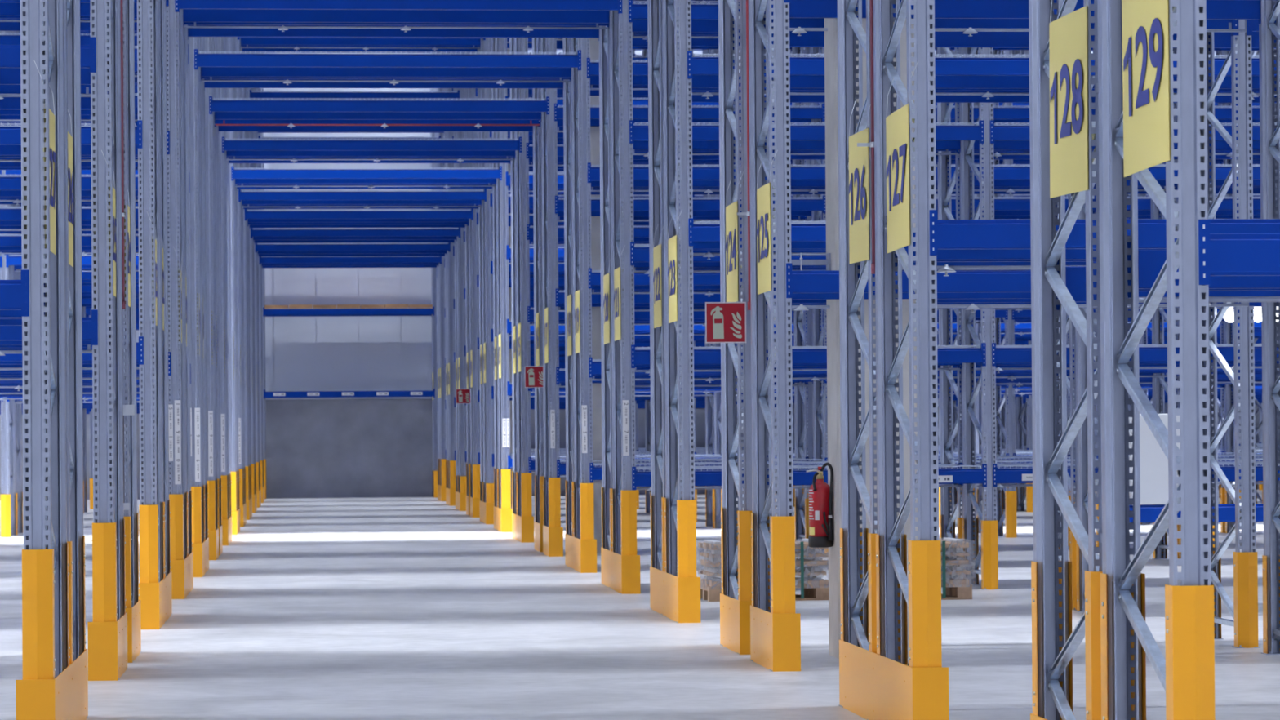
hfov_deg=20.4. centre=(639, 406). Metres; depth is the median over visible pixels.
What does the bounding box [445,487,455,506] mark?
barrier
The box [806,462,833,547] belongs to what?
fire extinguisher
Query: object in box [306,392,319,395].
label
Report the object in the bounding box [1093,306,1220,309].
pipe
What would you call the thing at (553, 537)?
barrier
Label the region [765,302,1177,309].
rail
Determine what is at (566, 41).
frame
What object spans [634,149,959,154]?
rail
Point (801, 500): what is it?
frame
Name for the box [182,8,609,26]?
beam
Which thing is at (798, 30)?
pipe
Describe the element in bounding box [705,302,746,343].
fire sign
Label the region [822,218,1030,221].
pipe
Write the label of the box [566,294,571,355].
number sign
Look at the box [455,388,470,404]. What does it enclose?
fire sign
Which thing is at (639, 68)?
rail
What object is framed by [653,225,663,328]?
number sign
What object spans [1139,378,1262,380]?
rail
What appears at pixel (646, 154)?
pipe
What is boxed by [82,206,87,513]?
frame
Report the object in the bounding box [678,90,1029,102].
rail
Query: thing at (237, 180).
rail
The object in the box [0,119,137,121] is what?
pipe
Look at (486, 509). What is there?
barrier
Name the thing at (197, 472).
label strip
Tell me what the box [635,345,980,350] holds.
shelf
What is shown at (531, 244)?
pipe
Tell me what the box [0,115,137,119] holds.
rail
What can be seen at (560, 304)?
rail
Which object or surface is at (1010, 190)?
pipe
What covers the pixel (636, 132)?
rail
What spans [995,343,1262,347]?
shelf
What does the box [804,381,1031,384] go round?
rail
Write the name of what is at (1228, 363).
rail
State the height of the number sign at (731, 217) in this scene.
0.966 m
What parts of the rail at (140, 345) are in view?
plate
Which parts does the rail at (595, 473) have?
plate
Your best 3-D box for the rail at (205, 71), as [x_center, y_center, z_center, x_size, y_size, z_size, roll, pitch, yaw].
[-3.078,-4.087,43.302,4.567,0.240,0.062,0,0,-5]
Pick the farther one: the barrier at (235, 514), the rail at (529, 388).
the barrier at (235, 514)
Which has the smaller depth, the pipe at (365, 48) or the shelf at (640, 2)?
the shelf at (640, 2)
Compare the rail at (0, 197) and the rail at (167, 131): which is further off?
the rail at (0, 197)
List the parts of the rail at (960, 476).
plate, plate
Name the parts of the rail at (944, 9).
plate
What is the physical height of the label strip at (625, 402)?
0.570 m
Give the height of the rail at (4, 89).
0.240 m
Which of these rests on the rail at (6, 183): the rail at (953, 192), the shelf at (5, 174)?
the shelf at (5, 174)
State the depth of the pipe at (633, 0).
56.10 m
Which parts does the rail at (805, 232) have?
plate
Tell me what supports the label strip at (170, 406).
attached to the frame at (174, 20)
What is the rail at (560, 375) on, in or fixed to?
attached to the frame at (551, 483)
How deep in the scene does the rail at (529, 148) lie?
54.58 m
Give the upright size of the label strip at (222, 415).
0.880 m
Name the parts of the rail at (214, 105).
plate, plate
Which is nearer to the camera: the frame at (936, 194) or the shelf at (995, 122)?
the shelf at (995, 122)
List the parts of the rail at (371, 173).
plate, plate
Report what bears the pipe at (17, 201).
attached to the frame
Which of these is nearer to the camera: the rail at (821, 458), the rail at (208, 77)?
the rail at (208, 77)
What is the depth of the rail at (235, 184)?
61.63 m
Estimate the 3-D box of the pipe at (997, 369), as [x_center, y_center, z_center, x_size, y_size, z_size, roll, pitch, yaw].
[5.378,-0.419,38.428,3.620,0.107,0.112,0,0,-5]
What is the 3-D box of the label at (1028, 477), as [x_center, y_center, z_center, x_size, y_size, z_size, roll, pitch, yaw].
[4.096,0.738,37.004,0.260,0.072,0.003,0,0,-5]
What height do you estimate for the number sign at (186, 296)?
0.966 m
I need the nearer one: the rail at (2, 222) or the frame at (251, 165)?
the rail at (2, 222)
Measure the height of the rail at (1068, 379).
0.240 m
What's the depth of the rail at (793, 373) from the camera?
43.60 m
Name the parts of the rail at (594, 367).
plate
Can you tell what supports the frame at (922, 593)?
on the floor
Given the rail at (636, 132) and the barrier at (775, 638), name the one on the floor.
the barrier at (775, 638)
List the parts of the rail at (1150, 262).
plate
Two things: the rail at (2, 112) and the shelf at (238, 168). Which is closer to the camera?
the rail at (2, 112)
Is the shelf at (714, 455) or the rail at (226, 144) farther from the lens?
the shelf at (714, 455)
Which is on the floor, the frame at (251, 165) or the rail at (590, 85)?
the frame at (251, 165)
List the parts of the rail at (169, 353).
plate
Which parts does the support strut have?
wall plate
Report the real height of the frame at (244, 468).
12.900 m
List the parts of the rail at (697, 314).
plate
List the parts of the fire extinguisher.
lever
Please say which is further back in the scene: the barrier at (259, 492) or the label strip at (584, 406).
the barrier at (259, 492)
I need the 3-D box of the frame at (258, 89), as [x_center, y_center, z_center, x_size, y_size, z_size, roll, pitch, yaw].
[-9.635,-4.021,89.919,0.170,12.900,1.434,0,0,-5]
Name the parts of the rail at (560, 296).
plate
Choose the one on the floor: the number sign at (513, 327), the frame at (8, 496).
the frame at (8, 496)
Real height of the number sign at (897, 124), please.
0.966 m
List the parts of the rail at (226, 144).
plate, plate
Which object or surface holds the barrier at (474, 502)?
on the floor
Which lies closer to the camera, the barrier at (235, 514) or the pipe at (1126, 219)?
the pipe at (1126, 219)
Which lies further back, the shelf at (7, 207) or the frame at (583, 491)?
the shelf at (7, 207)
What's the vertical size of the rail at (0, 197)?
0.240 m
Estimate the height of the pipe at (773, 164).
0.107 m
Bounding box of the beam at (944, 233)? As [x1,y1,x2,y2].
[929,209,1279,255]
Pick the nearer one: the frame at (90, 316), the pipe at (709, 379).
the pipe at (709, 379)
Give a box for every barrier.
[15,648,88,719]
[87,612,127,680]
[125,600,141,662]
[138,571,172,629]
[170,551,193,599]
[191,537,208,577]
[208,528,218,559]
[217,524,222,555]
[221,515,232,545]
[231,508,239,534]
[239,502,246,526]
[245,498,250,519]
[249,497,252,517]
[251,493,257,512]
[256,488,261,507]
[260,485,264,502]
[437,484,446,501]
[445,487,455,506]
[455,491,466,511]
[466,495,470,515]
[470,497,479,517]
[479,500,493,524]
[493,506,512,532]
[511,512,533,542]
[534,521,543,551]
[542,524,563,556]
[564,533,596,573]
[600,547,640,594]
[649,566,700,622]
[720,593,751,654]
[750,604,800,671]
[839,639,949,719]
[1030,712,1073,719]
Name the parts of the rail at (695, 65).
plate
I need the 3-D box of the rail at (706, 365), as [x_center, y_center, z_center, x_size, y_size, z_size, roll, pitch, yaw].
[1.643,-0.513,37.975,3.696,0.240,0.062,0,0,-5]
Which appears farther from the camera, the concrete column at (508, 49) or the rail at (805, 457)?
the concrete column at (508, 49)
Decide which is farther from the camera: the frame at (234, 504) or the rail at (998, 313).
the frame at (234, 504)
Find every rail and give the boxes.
[0,0,1278,469]
[0,2,137,16]
[0,15,137,18]
[0,18,137,31]
[0,84,90,93]
[0,97,90,109]
[0,107,137,115]
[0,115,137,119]
[0,120,137,125]
[0,120,142,148]
[0,144,137,155]
[0,155,137,157]
[0,157,137,167]
[0,167,137,169]
[0,172,189,192]
[0,190,137,196]
[0,196,137,198]
[0,198,137,204]
[0,208,137,220]
[0,220,138,225]
[0,225,138,228]
[0,228,138,233]
[0,336,143,364]
[0,340,91,345]
[0,344,92,347]
[0,347,92,350]
[0,351,171,375]
[0,360,138,364]
[0,363,138,364]
[0,363,191,383]
[0,364,139,367]
[0,372,139,375]
[0,374,139,377]
[0,381,139,383]
[0,382,139,385]
[0,384,139,389]
[0,388,139,390]
[0,389,139,391]
[0,390,139,391]
[134,44,188,64]
[134,62,137,71]
[134,73,137,83]
[134,95,137,107]
[166,130,169,154]
[174,0,622,13]
[183,22,608,28]
[187,24,599,41]
[194,48,581,71]
[200,66,571,79]
[200,76,571,81]
[204,78,563,90]
[208,96,549,115]
[214,111,541,119]
[214,119,540,127]
[217,125,533,133]
[222,137,522,152]
[226,150,515,159]
[226,156,515,159]
[228,157,511,164]
[231,166,502,180]
[235,178,496,183]
[235,183,496,185]
[236,184,492,191]
[526,142,564,158]
[526,224,648,239]
[527,306,767,321]
[528,156,741,162]
[528,162,735,163]
[528,237,648,241]
[528,384,720,391]
[528,455,768,472]
[529,319,705,322]
[530,387,720,389]
[554,103,825,121]
[555,195,826,213]
[555,288,720,306]
[555,367,826,384]
[556,40,791,52]
[556,119,811,126]
[556,457,827,477]
[557,132,563,137]
[557,210,811,218]
[557,216,806,222]
[557,219,793,224]
[558,303,705,306]
[559,380,813,384]
[560,306,705,308]
[560,308,794,313]
[560,382,794,385]
[560,382,808,384]
[560,457,808,462]
[560,457,813,463]
[586,57,648,78]
[587,162,825,182]
[588,268,775,288]
[588,357,826,377]
[589,462,602,483]
[590,75,648,84]
[590,84,648,86]
[590,86,648,95]
[591,180,825,186]
[591,186,825,188]
[591,187,825,195]
[591,284,741,289]
[591,288,719,290]
[591,289,719,292]
[592,373,826,376]
[593,463,804,466]
[593,464,822,466]
[594,375,826,377]
[628,0,740,22]
[629,120,984,143]
[630,241,826,265]
[631,19,718,32]
[631,342,986,368]
[631,463,986,489]
[632,34,937,49]
[633,31,718,35]
[633,140,960,152]
[633,151,937,162]
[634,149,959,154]
[634,262,826,267]
[634,267,826,273]
[635,266,826,268]
[635,363,962,368]
[635,365,939,369]
[635,462,940,470]
[635,462,963,485]
[644,374,826,376]
[674,67,1029,90]
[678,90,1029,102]
[687,50,1094,79]
[688,217,826,245]
[691,88,1029,91]
[693,241,826,248]
[693,248,826,250]
[693,249,826,257]
[693,364,961,368]
[699,462,961,484]
[732,21,1177,49]
[763,0,1260,24]
[763,17,1238,35]
[765,280,1262,304]
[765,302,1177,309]
[772,159,982,162]
[774,298,1240,303]
[774,382,1008,387]
[786,262,1031,297]
[791,161,983,163]
[791,310,1008,319]
[791,317,984,320]
[799,47,1029,51]
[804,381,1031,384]
[805,309,1026,311]
[818,119,1029,124]
[819,210,1066,218]
[819,215,1056,219]
[820,378,1070,384]
[821,457,1031,460]
[857,261,1096,277]
[894,232,1166,266]
[894,259,1096,266]
[935,107,1095,119]
[936,166,1177,179]
[936,179,1177,189]
[936,186,1176,190]
[936,187,1147,194]
[936,195,1096,213]
[937,366,1167,372]
[937,371,1179,375]
[937,373,1153,376]
[937,375,1074,379]
[937,380,1070,382]
[946,151,1260,162]
[952,364,1262,367]
[955,462,1070,463]
[956,464,1233,467]
[970,140,1276,152]
[971,360,1279,368]
[972,464,1279,468]
[973,149,1260,151]
[975,363,1278,365]
[990,120,1275,143]
[991,342,1279,366]
[992,463,1279,486]
[996,159,1223,164]
[997,317,1224,322]
[998,384,1225,388]
[1012,308,1239,319]
[1012,381,1232,387]
[1056,259,1279,310]
[1090,48,1259,50]
[1091,88,1276,91]
[1091,91,1276,102]
[1092,75,1276,88]
[1126,214,1260,218]
[1126,242,1279,297]
[1128,503,1279,522]
[1138,288,1279,291]
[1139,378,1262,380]
[1139,379,1262,382]
[1173,57,1275,75]
[1198,219,1279,284]
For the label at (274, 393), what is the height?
0.085 m
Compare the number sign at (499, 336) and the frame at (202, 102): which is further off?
the number sign at (499, 336)
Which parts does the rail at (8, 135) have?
plate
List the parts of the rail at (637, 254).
plate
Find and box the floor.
[0,488,1279,719]
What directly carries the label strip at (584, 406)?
attached to the frame at (583, 491)
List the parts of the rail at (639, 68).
plate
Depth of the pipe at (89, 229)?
49.00 m
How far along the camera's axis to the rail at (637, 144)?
37.98 m
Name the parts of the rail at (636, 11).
plate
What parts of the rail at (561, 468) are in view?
plate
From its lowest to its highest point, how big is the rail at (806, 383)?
0.240 m
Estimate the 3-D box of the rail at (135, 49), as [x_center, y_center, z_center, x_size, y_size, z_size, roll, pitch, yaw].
[-7.153,-4.129,41.776,3.696,0.240,0.062,0,0,-5]
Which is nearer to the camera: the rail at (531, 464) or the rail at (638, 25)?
the rail at (638, 25)
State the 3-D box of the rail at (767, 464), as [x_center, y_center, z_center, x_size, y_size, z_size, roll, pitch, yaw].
[1.012,0.802,45.016,3.696,0.240,0.062,0,0,-5]
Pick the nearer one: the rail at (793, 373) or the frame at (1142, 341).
the rail at (793, 373)
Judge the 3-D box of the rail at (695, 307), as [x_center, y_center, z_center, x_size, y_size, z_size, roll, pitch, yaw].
[0.525,-1.464,50.212,3.696,0.240,0.062,0,0,-5]
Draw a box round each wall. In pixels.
[0,398,1260,500]
[84,48,1255,399]
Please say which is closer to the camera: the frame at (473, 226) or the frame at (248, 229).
the frame at (473, 226)
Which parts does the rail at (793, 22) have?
plate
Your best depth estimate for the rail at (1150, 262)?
14.24 m
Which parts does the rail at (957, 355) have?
plate, plate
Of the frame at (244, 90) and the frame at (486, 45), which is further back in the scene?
the frame at (244, 90)
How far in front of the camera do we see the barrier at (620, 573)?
36.65 m
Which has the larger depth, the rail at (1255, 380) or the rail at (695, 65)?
the rail at (1255, 380)
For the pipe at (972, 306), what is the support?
attached to the concrete column at (831, 35)
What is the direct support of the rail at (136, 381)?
attached to the frame at (194, 42)
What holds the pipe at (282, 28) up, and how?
attached to the frame at (174, 20)
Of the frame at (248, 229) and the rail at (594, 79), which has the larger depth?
the frame at (248, 229)
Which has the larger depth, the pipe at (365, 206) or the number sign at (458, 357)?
the number sign at (458, 357)
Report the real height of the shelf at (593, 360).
0.032 m
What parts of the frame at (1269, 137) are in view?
foot plate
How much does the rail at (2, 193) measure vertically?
0.240 m
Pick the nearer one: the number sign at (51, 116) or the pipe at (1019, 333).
the number sign at (51, 116)
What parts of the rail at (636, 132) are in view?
plate, plate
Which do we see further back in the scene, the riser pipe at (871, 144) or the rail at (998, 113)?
the rail at (998, 113)
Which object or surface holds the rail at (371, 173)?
attached to the frame at (234, 504)
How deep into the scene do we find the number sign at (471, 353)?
71.75 m
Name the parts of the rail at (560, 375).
plate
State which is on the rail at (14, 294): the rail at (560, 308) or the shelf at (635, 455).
the shelf at (635, 455)
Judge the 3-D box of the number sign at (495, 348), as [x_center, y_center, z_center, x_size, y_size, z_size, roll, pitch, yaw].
[-2.523,-0.838,62.171,0.012,0.745,0.745,0,0,-5]
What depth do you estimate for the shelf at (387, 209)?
71.37 m
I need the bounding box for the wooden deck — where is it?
[264,304,432,309]
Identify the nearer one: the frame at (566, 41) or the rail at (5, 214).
the frame at (566, 41)
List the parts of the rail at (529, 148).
plate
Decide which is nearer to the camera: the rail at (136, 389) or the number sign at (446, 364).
the rail at (136, 389)
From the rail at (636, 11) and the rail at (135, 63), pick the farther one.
the rail at (135, 63)
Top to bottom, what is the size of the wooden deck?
0.118 m
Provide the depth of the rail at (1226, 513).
31.31 m
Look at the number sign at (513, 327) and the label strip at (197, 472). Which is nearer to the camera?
the label strip at (197, 472)
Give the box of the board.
[1128,413,1180,505]
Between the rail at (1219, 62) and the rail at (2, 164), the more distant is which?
the rail at (2, 164)
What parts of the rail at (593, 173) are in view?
plate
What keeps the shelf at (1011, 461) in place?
on the rail at (1067, 462)
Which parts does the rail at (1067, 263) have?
plate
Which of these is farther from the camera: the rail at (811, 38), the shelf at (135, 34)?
the shelf at (135, 34)
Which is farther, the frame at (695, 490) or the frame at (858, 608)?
the frame at (695, 490)
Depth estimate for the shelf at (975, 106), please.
48.81 m
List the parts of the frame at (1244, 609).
foot plate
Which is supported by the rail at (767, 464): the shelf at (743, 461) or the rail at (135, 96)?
the shelf at (743, 461)
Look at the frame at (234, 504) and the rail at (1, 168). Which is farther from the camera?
the frame at (234, 504)
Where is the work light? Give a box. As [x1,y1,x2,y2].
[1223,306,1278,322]
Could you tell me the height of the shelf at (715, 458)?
0.032 m
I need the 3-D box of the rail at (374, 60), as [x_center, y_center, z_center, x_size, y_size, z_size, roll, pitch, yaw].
[-2.974,-4.097,42.155,4.567,0.240,0.062,0,0,-5]
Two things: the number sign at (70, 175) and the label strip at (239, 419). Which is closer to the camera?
the number sign at (70, 175)
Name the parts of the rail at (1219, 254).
plate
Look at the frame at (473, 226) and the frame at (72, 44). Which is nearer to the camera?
the frame at (72, 44)
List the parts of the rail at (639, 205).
plate, plate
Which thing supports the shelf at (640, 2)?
on the rail at (636, 11)
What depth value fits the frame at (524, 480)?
54.57 m
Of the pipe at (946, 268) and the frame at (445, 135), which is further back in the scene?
the frame at (445, 135)
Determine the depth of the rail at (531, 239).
55.86 m
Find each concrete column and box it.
[506,48,512,508]
[824,17,918,658]
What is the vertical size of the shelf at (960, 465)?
0.032 m
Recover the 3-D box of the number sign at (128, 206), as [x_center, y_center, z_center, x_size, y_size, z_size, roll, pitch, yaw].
[-3.817,-1.228,26.380,0.060,0.966,0.809,0,0,-5]
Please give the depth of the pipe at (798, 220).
49.86 m
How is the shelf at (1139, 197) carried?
on the rail at (14, 294)
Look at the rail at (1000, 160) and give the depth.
56.43 m
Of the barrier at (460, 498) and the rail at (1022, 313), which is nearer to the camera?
the rail at (1022, 313)
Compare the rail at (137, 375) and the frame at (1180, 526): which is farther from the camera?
the frame at (1180, 526)
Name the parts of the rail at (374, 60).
plate, plate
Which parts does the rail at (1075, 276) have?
plate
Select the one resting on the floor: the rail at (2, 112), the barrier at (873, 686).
the barrier at (873, 686)
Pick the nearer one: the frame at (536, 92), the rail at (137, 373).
the rail at (137, 373)
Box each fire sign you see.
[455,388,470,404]
[524,365,542,387]
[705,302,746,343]
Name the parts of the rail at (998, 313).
plate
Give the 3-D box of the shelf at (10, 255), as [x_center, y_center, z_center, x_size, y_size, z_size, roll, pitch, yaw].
[-8.839,-2.540,60.463,3.580,0.032,1.182,0,0,-5]
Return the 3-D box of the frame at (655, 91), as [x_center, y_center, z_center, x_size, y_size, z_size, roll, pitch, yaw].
[0.188,-4.556,32.903,0.180,12.900,1.268,0,0,-5]
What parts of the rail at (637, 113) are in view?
plate, plate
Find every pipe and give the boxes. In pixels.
[0,19,137,22]
[0,87,90,99]
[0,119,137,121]
[0,159,137,162]
[0,199,137,204]
[0,228,138,231]
[0,252,138,256]
[0,344,92,355]
[0,366,139,370]
[0,377,139,380]
[0,385,139,391]
[0,391,139,394]
[0,396,139,401]
[14,268,138,271]
[15,400,139,403]
[120,0,125,309]
[183,22,608,32]
[200,76,570,84]
[215,120,539,128]
[226,156,515,162]
[235,183,496,188]
[240,44,479,50]
[241,204,481,208]
[507,188,564,191]
[509,333,705,336]
[509,394,713,397]
[528,162,740,166]
[529,241,635,245]
[529,322,705,325]
[530,389,737,394]
[557,216,808,222]
[558,306,803,311]
[559,382,808,387]
[590,84,648,89]
[591,186,825,194]
[591,289,719,296]
[591,376,826,382]
[593,480,602,483]
[632,0,718,3]
[632,31,718,41]
[633,149,958,158]
[634,267,805,275]
[635,364,959,375]
[635,484,960,493]
[678,91,1029,98]
[693,252,826,259]
[737,0,751,310]
[771,22,1246,36]
[773,164,978,165]
[791,302,1248,313]
[791,321,984,324]
[820,307,1031,311]
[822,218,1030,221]
[857,0,875,274]
[902,264,1085,275]
[936,186,1165,194]
[937,331,1095,335]
[937,373,1176,381]
[937,382,1073,386]
[937,392,1069,396]
[970,149,1260,158]
[975,365,1262,373]
[976,481,1262,489]
[998,320,1222,325]
[1000,386,1222,391]
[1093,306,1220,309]
[1126,218,1232,219]
[1138,296,1279,305]
[1139,381,1262,383]
[1173,92,1276,99]
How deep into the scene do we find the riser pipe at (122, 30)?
25.83 m
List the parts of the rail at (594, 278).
plate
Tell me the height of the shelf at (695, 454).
0.032 m
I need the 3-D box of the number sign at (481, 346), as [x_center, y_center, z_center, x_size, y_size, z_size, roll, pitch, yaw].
[-3.019,-0.790,67.638,0.012,0.745,0.745,0,0,-5]
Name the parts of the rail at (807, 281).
plate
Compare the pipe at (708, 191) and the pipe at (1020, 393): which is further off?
the pipe at (1020, 393)
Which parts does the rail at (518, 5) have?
plate, plate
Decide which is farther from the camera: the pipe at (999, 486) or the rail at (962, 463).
the pipe at (999, 486)
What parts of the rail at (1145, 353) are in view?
plate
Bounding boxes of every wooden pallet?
[696,538,828,601]
[940,537,973,599]
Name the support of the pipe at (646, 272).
attached to the frame at (624, 500)
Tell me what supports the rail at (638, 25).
attached to the frame at (624, 500)
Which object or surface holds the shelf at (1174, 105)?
on the rail at (14, 294)
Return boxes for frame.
[0,31,16,537]
[13,31,22,534]
[20,0,70,679]
[42,0,88,718]
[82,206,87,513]
[88,206,93,509]
[89,0,127,679]
[122,0,141,662]
[137,0,165,629]
[159,0,172,620]
[165,0,187,598]
[183,24,193,592]
[187,36,204,543]
[200,36,208,540]
[204,36,217,530]
[213,36,222,552]
[217,36,229,519]
[225,36,231,517]
[227,36,238,511]
[234,36,239,510]
[235,36,244,505]
[240,48,245,503]
[242,53,249,499]
[246,53,252,497]
[248,53,255,494]
[252,53,256,493]
[253,53,259,490]
[256,53,260,489]
[257,53,263,487]
[260,88,264,486]
[261,53,266,498]
[429,53,438,497]
[435,88,439,484]
[436,53,446,485]
[443,53,448,488]
[445,53,456,488]
[453,53,458,492]
[455,53,466,493]
[463,53,471,496]
[467,88,479,497]
[477,46,483,501]
[480,37,493,502]
[491,37,497,506]
[495,37,511,508]
[509,37,517,515]
[514,37,532,516]
[532,37,543,551]
[540,37,560,556]
[563,37,583,565]
[570,37,594,573]
[599,26,612,588]
[608,0,637,593]
[632,48,639,509]
[642,48,651,512]
[647,0,677,615]
[662,0,696,622]
[681,48,697,522]
[702,48,721,528]
[711,48,721,528]
[718,0,751,654]
[733,53,743,494]
[748,0,795,671]
[764,52,768,492]
[789,49,794,506]
[791,47,813,541]
[794,51,808,498]
[809,47,828,553]
[820,49,826,449]
[836,0,877,719]
[873,0,942,667]
[936,47,962,576]
[936,194,940,527]
[949,49,960,504]
[957,49,974,494]
[959,47,999,589]
[973,49,986,533]
[992,49,1017,537]
[995,49,1015,509]
[1012,49,1032,512]
[1019,49,1028,493]
[1028,0,1102,719]
[1055,192,1076,609]
[1056,195,1075,546]
[1075,75,1098,611]
[1092,48,1098,546]
[1094,0,1215,719]
[1126,194,1131,505]
[1137,194,1162,524]
[1151,48,1178,559]
[1164,403,1168,413]
[1175,48,1214,558]
[1206,19,1260,648]
[1215,50,1221,497]
[1217,50,1225,533]
[1219,52,1240,498]
[1221,50,1240,533]
[1251,50,1262,503]
[1252,50,1262,489]
[1258,0,1279,654]
[1273,0,1279,555]
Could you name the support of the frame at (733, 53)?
on the floor
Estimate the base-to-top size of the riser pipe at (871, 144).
10.973 m
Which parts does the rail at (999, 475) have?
plate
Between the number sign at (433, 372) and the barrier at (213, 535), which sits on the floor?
the barrier at (213, 535)
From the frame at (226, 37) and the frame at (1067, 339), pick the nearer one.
the frame at (1067, 339)
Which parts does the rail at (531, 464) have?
plate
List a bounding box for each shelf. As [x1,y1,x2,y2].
[0,32,137,35]
[0,122,137,126]
[0,173,137,177]
[0,206,137,208]
[0,233,138,235]
[9,254,138,256]
[21,53,1262,462]
[199,50,576,54]
[213,97,544,100]
[226,137,517,140]
[234,167,498,169]
[241,189,483,191]
[247,208,470,211]
[507,97,648,99]
[507,194,648,196]
[510,453,650,455]
[510,453,711,457]
[510,454,720,457]
[529,225,648,227]
[531,455,743,459]
[531,456,743,459]
[557,105,821,107]
[558,196,821,199]
[560,457,804,462]
[560,458,823,463]
[590,59,647,62]
[591,164,825,167]
[591,270,600,272]
[592,359,601,361]
[593,461,827,466]
[593,462,827,466]
[632,0,740,4]
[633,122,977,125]
[634,244,648,247]
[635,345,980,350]
[635,463,956,470]
[635,464,981,471]
[692,53,1029,57]
[693,220,826,224]
[774,453,1004,457]
[823,455,1032,459]
[935,105,1029,107]
[936,164,1165,166]
[936,196,1093,199]
[937,449,1070,452]
[937,456,1070,459]
[937,458,1097,462]
[937,459,1097,463]
[951,194,1030,195]
[953,451,1031,453]
[953,451,1070,453]
[955,461,1279,467]
[977,462,1279,468]
[994,122,1276,125]
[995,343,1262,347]
[1002,452,1240,456]
[1126,195,1260,199]
[1173,105,1259,107]
[1208,54,1275,57]
[1217,453,1262,457]
[1217,454,1262,457]
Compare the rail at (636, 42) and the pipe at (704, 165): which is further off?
the pipe at (704, 165)
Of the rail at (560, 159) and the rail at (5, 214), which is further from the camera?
the rail at (560, 159)
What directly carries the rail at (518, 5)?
attached to the frame at (174, 20)
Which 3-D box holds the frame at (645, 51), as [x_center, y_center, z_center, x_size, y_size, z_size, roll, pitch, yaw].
[0.198,-4.220,74.402,0.170,12.900,1.268,0,0,-5]
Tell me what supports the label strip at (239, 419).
attached to the frame at (241, 468)
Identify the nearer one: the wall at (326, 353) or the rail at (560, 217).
the rail at (560, 217)
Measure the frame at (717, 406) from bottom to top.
12.900 m
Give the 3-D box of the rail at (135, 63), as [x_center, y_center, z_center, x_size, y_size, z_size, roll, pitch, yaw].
[-7.257,-4.119,42.923,3.696,0.240,0.062,0,0,-5]
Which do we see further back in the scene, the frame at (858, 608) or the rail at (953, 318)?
the rail at (953, 318)
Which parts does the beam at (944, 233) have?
plate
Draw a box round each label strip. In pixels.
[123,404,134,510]
[168,404,173,461]
[174,400,181,484]
[190,408,191,456]
[194,407,200,481]
[208,410,213,476]
[220,413,225,471]
[238,417,240,464]
[502,418,506,447]
[506,417,509,447]
[550,409,555,448]
[582,404,586,453]
[622,400,629,455]
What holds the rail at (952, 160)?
attached to the frame at (766, 323)
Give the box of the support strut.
[791,252,831,271]
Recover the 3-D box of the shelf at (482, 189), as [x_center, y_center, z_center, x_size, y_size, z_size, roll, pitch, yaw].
[-5.167,-3.970,66.322,4.451,0.032,1.182,0,0,-5]
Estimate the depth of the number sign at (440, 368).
89.82 m
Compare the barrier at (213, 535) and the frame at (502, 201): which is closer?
the barrier at (213, 535)
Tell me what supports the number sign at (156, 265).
attached to the frame at (151, 518)
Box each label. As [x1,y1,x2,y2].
[273,392,285,395]
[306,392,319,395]
[342,392,354,395]
[376,391,388,395]
[410,391,422,395]
[938,475,952,482]
[1022,473,1032,480]
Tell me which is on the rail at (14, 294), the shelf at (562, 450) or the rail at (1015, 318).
the shelf at (562, 450)
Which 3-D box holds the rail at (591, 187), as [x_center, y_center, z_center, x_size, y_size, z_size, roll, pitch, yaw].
[1.089,-2.773,43.898,3.696,0.240,0.062,0,0,-5]
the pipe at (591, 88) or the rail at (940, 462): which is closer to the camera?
the rail at (940, 462)
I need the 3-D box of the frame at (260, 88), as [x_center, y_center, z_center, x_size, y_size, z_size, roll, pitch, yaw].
[-9.752,-4.009,91.210,0.170,12.900,1.268,0,0,-5]
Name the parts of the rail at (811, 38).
plate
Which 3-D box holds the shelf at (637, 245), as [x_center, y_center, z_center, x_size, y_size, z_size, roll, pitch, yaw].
[1.686,-1.661,37.411,3.580,0.032,1.182,0,0,-5]
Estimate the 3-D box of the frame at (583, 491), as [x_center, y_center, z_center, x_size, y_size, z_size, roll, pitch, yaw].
[-0.730,-4.467,43.024,0.180,12.900,1.434,0,0,-5]
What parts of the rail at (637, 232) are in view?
plate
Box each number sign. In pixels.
[33,60,56,255]
[64,109,74,266]
[101,150,116,297]
[124,190,131,306]
[146,211,157,325]
[162,241,164,330]
[173,247,182,342]
[186,296,186,346]
[197,306,199,354]
[431,372,433,399]
[437,368,439,398]
[439,368,440,397]
[445,364,447,395]
[448,362,449,395]
[455,358,457,388]
[457,357,459,388]
[466,352,468,388]
[470,350,472,387]
[480,344,482,384]
[483,342,485,382]
[493,336,497,379]
[497,333,501,378]
[512,325,515,373]
[517,322,520,372]
[535,312,539,365]
[543,307,548,364]
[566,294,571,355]
[574,289,580,353]
[603,257,610,344]
[613,244,625,341]
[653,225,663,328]
[667,208,682,323]
[725,170,744,302]
[756,151,777,294]
[848,99,871,263]
[885,61,918,253]
[1048,0,1088,198]
[1121,0,1170,177]
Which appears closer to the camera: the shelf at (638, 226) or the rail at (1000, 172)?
the rail at (1000, 172)
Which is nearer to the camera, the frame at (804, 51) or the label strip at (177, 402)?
the label strip at (177, 402)
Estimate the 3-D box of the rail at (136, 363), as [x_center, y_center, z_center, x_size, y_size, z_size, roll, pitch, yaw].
[-6.214,-0.452,31.708,3.696,0.240,0.062,0,0,-5]
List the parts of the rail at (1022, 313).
plate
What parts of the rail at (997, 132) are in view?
plate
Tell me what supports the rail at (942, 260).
attached to the frame at (858, 608)

